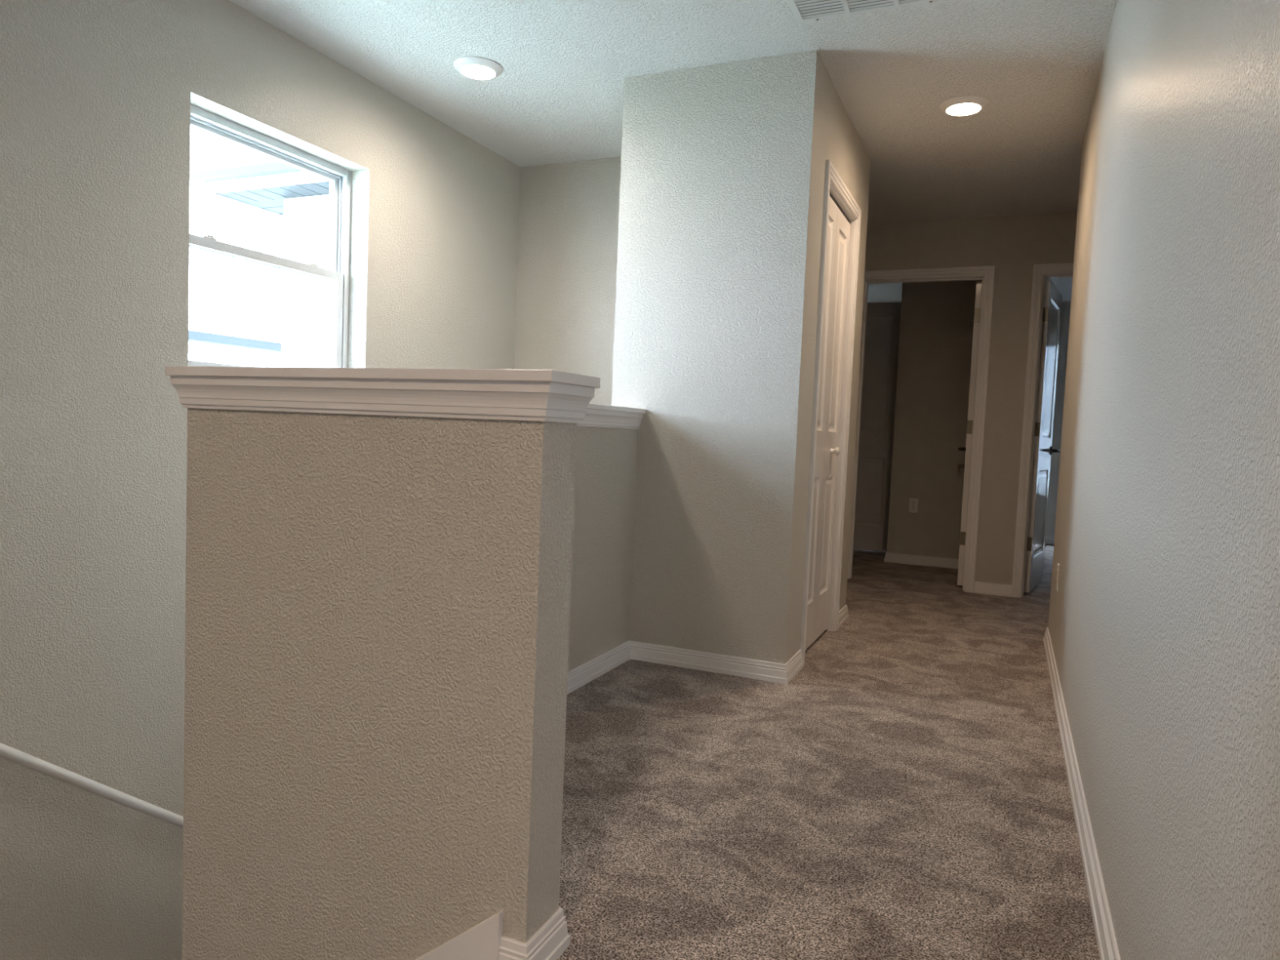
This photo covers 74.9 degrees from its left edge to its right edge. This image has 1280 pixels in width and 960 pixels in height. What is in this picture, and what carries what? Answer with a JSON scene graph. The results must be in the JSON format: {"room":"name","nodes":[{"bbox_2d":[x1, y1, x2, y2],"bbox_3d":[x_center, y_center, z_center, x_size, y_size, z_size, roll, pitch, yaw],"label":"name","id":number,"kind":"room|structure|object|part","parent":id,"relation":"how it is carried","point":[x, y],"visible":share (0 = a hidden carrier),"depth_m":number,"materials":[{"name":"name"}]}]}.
{"room":"upstairs hallway","nodes":[
{"label":"upstairs hallway","id":0,"kind":"room"},
{"bbox_2d":[0,0,519,959],"bbox_3d":[-2.287,0.917,1.726,0.186,5.160,7.245,4,4,24],"label":"wall","id":1,"kind":"structure","parent":0,"point":[97,96],"depth_m":2.73,"materials":[{"name":"beige paint"}]},
{"bbox_2d":[0,742,183,828],"bbox_3d":[-1.436,1.589,3.442,0.076,2.215,2.800,4,4,24],"label":"handrail","id":2,"kind":"object","parent":1,"relation":"attached to","point":[7,753],"visible":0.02,"depth_m":2.60,"materials":[{"name":"white wood"}]},
{"bbox_2d":[187,104,351,367],"bbox_3d":[-1.512,-0.872,3.347,0.086,0.965,0.874,4,4,24],"label":"window","id":3,"kind":"structure","parent":1,"relation":"in","point":[337,274],"depth_m":3.54,"materials":[{"name":"white plastic"}]},
{"bbox_3d":[-1.510,-1.091,3.337,0.028,0.459,0.806,4,4,24],"label":"sash","id":4,"kind":"part","parent":3,"relation":"part of","materials":[{"name":"glass"}]},
{"bbox_3d":[-1.494,-0.659,3.347,0.022,0.482,0.806,4,4,24],"label":"sash","id":5,"kind":"part","parent":3,"relation":"part of","materials":[{"name":"glass"}]},
{"bbox_2d":[182,408,637,959],"bbox_3d":[-0.222,1.651,2.595,0.856,3.764,2.010,4,4,24],"label":"wall","id":6,"kind":"structure","parent":0,"point":[388,618],"depth_m":1.58,"materials":[{"name":"beige paint"}]},
{"bbox_2d":[164,365,645,428],"bbox_3d":[-0.151,-0.202,2.474,0.916,0.084,2.040,4,4,24],"label":"cap","id":7,"kind":"object","parent":6,"relation":"attached to","point":[513,394],"visible":0.95,"depth_m":1.51,"materials":[{"name":"white wood"}]},
{"bbox_2d":[414,909,503,959],"bbox_3d":[-0.633,1.247,1.653,0.809,1.038,0.014,4,4,24],"label":"trim","id":8,"kind":"structure","parent":6,"relation":"attached to","point":[482,941],"depth_m":1.48,"materials":[{"name":"white wood"}]},
{"bbox_2d":[497,640,803,959],"bbox_3d":[-0.067,0.784,2.627,0.737,0.084,2.290,4,4,24],"label":"baseboard","id":9,"kind":"structure","parent":6,"relation":"attached to","point":[552,939],"depth_m":3.33,"materials":[{"name":"white wood"}]},
{"bbox_2d":[514,156,621,405],"bbox_3d":[-0.264,0.826,4.732,1.092,5.160,0.110,4,4,24],"label":"wall","id":10,"kind":"structure","parent":0,"point":[568,220],"depth_m":4.65,"materials":[{"name":"beige paint"}]},
{"bbox_2d":[229,0,1117,302],"bbox_3d":[1.304,-1.694,2.966,6.600,0.200,13.000,4,4,24],"label":"ceiling","id":11,"kind":"structure","parent":0,"point":[557,96],"depth_m":3.35,"materials":[{"name":"white paint"}]},
{"bbox_2d":[453,56,502,79],"bbox_3d":[-0.667,-1.692,3.448,0.200,0.022,0.200,4,4,24],"label":"recessed light","id":12,"kind":"object","parent":11,"relation":"in","point":[472,67],"visible":1,"depth_m":3.41,"materials":[{"name":"white plastic"}]},
{"bbox_2d":[786,0,944,23],"bbox_3d":[0.691,-1.592,2.615,0.526,0.012,0.532,4,4,24],"label":"ceiling vent","id":13,"kind":"object","parent":11,"relation":"in","point":[803,11],"visible":1,"depth_m":2.83,"materials":[{"name":"white metal"}]},
{"bbox_2d":[939,95,988,115],"bbox_3d":[1.404,-1.617,3.625,0.200,0.022,0.200,4,4,24],"label":"recessed light","id":14,"kind":"object","parent":11,"relation":"in","point":[963,105],"visible":1,"depth_m":3.59,"materials":[{"name":"white plastic"}]},
{"bbox_2d":[611,49,822,663],"bbox_3d":[0.275,-0.441,3.452,0.805,2.440,0.110,4,4,24],"label":"wall","id":15,"kind":"structure","parent":0,"point":[718,170],"depth_m":3.37,"materials":[{"name":"beige paint"}]},
{"bbox_2d":[556,543,1099,959],"bbox_3d":[1.171,0.978,3.132,6.350,0.280,12.600,4,4,24],"label":"floor","id":16,"kind":"structure","parent":0,"point":[905,795],"depth_m":2.25,"materials":[{"name":"beige carpet"}]},
{"bbox_2d":[791,62,871,657],"bbox_3d":[0.866,-0.445,3.933,0.110,2.440,1.246,4,4,24],"label":"wall","id":17,"kind":"structure","parent":0,"point":[839,142],"depth_m":3.52,"materials":[{"name":"beige paint"}]},
{"bbox_2d":[804,191,850,650],"bbox_3d":[0.864,-0.246,3.866,0.074,2.049,0.676,4,4,24],"label":"door","id":18,"kind":"structure","parent":17,"relation":"in","point":[827,451],"depth_m":3.91,"materials":[{"name":"white paint"}]},
{"bbox_3d":[0.936,-0.137,4.006,0.040,0.041,0.041,4,4,24],"label":"knob","id":19,"kind":"part","parent":18,"relation":"part of","materials":[{"name":"white metal"}]},
{"bbox_2d":[800,159,861,666],"bbox_3d":[0.839,-0.278,3.876,0.127,2.112,0.802,4,4,24],"label":"door frame","id":20,"kind":"structure","parent":17,"relation":"attached to","point":[832,175],"depth_m":4.13,"materials":[{"name":"white wood"}]},
{"bbox_2d":[886,280,982,559],"bbox_3d":[2.904,-0.579,7.692,0.767,2.440,2.550,4,4,24],"label":"wall","id":21,"kind":"structure","parent":0,"point":[936,327],"depth_m":6.57,"materials":[{"name":"beige paint"}]},
{"bbox_2d":[853,302,901,551],"bbox_3d":[1.915,-0.470,7.339,0.730,2.145,0.035,4,4,24],"label":"door","id":22,"kind":"structure","parent":21,"relation":"in","point":[882,319],"depth_m":7.26,"materials":[{"name":"white paint"}]},
{"bbox_2d":[908,497,918,512],"bbox_3d":[2.175,0.201,6.646,0.070,0.115,0.008,4,4,24],"label":"wall outlet","id":23,"kind":"object","parent":21,"relation":"attached to","point":[913,502],"visible":1,"depth_m":6.64,"materials":[{"name":"white plastic"}]},
{"bbox_2d":[884,552,958,568],"bbox_3d":[2.434,0.642,6.828,0.784,0.084,0.537,4,4,24],"label":"baseboard","id":24,"kind":"structure","parent":21,"relation":"attached to","point":[889,557],"depth_m":6.63,"materials":[{"name":"white wood"}]},
{"bbox_2d":[864,211,1077,585],"bbox_3d":[2.137,-0.486,5.549,5.800,2.440,0.114,4,4,24],"label":"wall","id":25,"kind":"structure","parent":0,"point":[1011,244],"depth_m":5.40,"materials":[{"name":"beige paint"}]},
{"bbox_2d":[847,266,995,592],"bbox_3d":[1.863,-0.346,5.666,0.878,2.124,0.131,4,4,24],"label":"door frame","id":26,"kind":"structure","parent":25,"relation":"attached to","point":[988,272],"depth_m":5.49,"materials":[{"name":"white wood"}]},
{"bbox_2d":[956,281,982,585],"bbox_3d":[2.348,-0.315,5.936,0.175,2.035,0.754,4,4,22],"label":"door","id":27,"kind":"structure","parent":25,"relation":"in","point":[979,284],"depth_m":5.60,"materials":[{"name":"white paint"}]},
{"bbox_2d":[973,581,1012,596],"bbox_3d":[0.907,0.624,6.064,3.274,0.084,0.017,4,4,24],"label":"baseboard","id":28,"kind":"structure","parent":25,"relation":"attached to","point":[983,588],"depth_m":5.45,"materials":[{"name":"white wood"}]},
{"bbox_2d":[1011,262,1073,597],"bbox_3d":[2.873,-0.279,5.223,0.883,2.124,0.131,4,4,24],"label":"door frame","id":29,"kind":"structure","parent":25,"relation":"attached to","point":[1038,269],"depth_m":5.33,"materials":[{"name":"white wood"}]},
{"bbox_2d":[1023,279,1062,592],"bbox_3d":[2.763,-0.286,5.725,0.175,2.035,0.710,4,4,32],"label":"door","id":30,"kind":"structure","parent":25,"relation":"in","point":[1052,302],"depth_m":5.59,"materials":[{"name":"white paint"}]},
{"bbox_3d":[2.956,-0.208,5.948,0.064,0.064,0.064,4,4,32],"label":"lever handle","id":31,"kind":"part","parent":30,"relation":"part of","materials":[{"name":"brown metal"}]},
{"bbox_2d":[1045,301,1071,537],"bbox_3d":[5.028,-0.516,8.108,2.570,2.440,0.120,4,4,24],"label":"door","id":32,"kind":"structure","parent":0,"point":[1065,307],"depth_m":8.40,"materials":[{"name":"beige paint"}]},
{"bbox_2d":[1044,536,1054,544],"bbox_3d":[4.951,0.671,8.114,2.570,0.084,0.017,4,4,24],"label":"baseboard","id":33,"kind":"structure","parent":32,"relation":"attached to","point":[1049,540],"depth_m":8.46,"materials":[{"name":"white"}]},
{"bbox_2d":[1048,0,1279,959],"bbox_3d":[1.322,-0.327,2.234,0.115,2.440,4.075,4,4,24],"label":"wall","id":34,"kind":"structure","parent":0,"point":[1164,620],"depth_m":1.25,"materials":[{"name":"beige paint"}]},
{"bbox_2d":[1055,563,1059,591],"bbox_3d":[1.838,0.427,3.679,0.008,0.115,0.070,4,4,24],"label":"wall outlet","id":35,"kind":"object","parent":34,"relation":"attached to","point":[1058,564],"visible":1,"depth_m":3.65,"materials":[{"name":"white plastic"}]},
{"bbox_2d":[1043,626,1120,959],"bbox_3d":[2.476,0.938,1.775,2.781,0.084,4.109,4,4,24],"label":"baseboard","id":36,"kind":"structure","parent":34,"relation":"attached to","point":[1107,945],"depth_m":2.02,"materials":[{"name":"white wood"}]},
{"bbox_3d":[0.777,-0.487,4.591,0.585,2.440,0.110,4,4,24],"label":"wall","id":37,"kind":"structure","parent":0,"visible":0},
{"bbox_2d":[838,604,848,628],"bbox_3d":[0.703,0.702,4.582,0.822,0.084,0.308,4,4,24],"label":"baseboard","id":38,"kind":"structure","parent":37,"relation":"attached to","point":[843,612],"depth_m":4.43,"materials":[{"name":"white wood"}]},
{"label":"outside","id":39,"kind":"structure","parent":0,"visible":0},
{"bbox_3d":[-13.157,2.895,11.387,27.170,0.200,50.000,4,4,24],"label":"ground","id":40,"kind":"structure","parent":39,"visible":0},
{"bbox_2d":[188,322,281,367],"bbox_3d":[-9.404,0.081,13.994,4.400,5.420,12.800,4,4,24],"label":"house","id":41,"kind":"structure","parent":40,"relation":"on","point":[211,344],"depth_m":14.27,"materials":[{"name":"white paint"}]},
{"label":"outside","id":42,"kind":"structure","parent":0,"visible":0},
{"bbox_2d":[191,155,329,367],"bbox_3d":[-1.265,0.110,7.199,2.410,6.220,4.046,4,4,24],"label":"house wing","id":43,"kind":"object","parent":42,"point":[264,184],"visible":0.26,"depth_m":5.80,"materials":[{"name":"white paint"}]}
]}

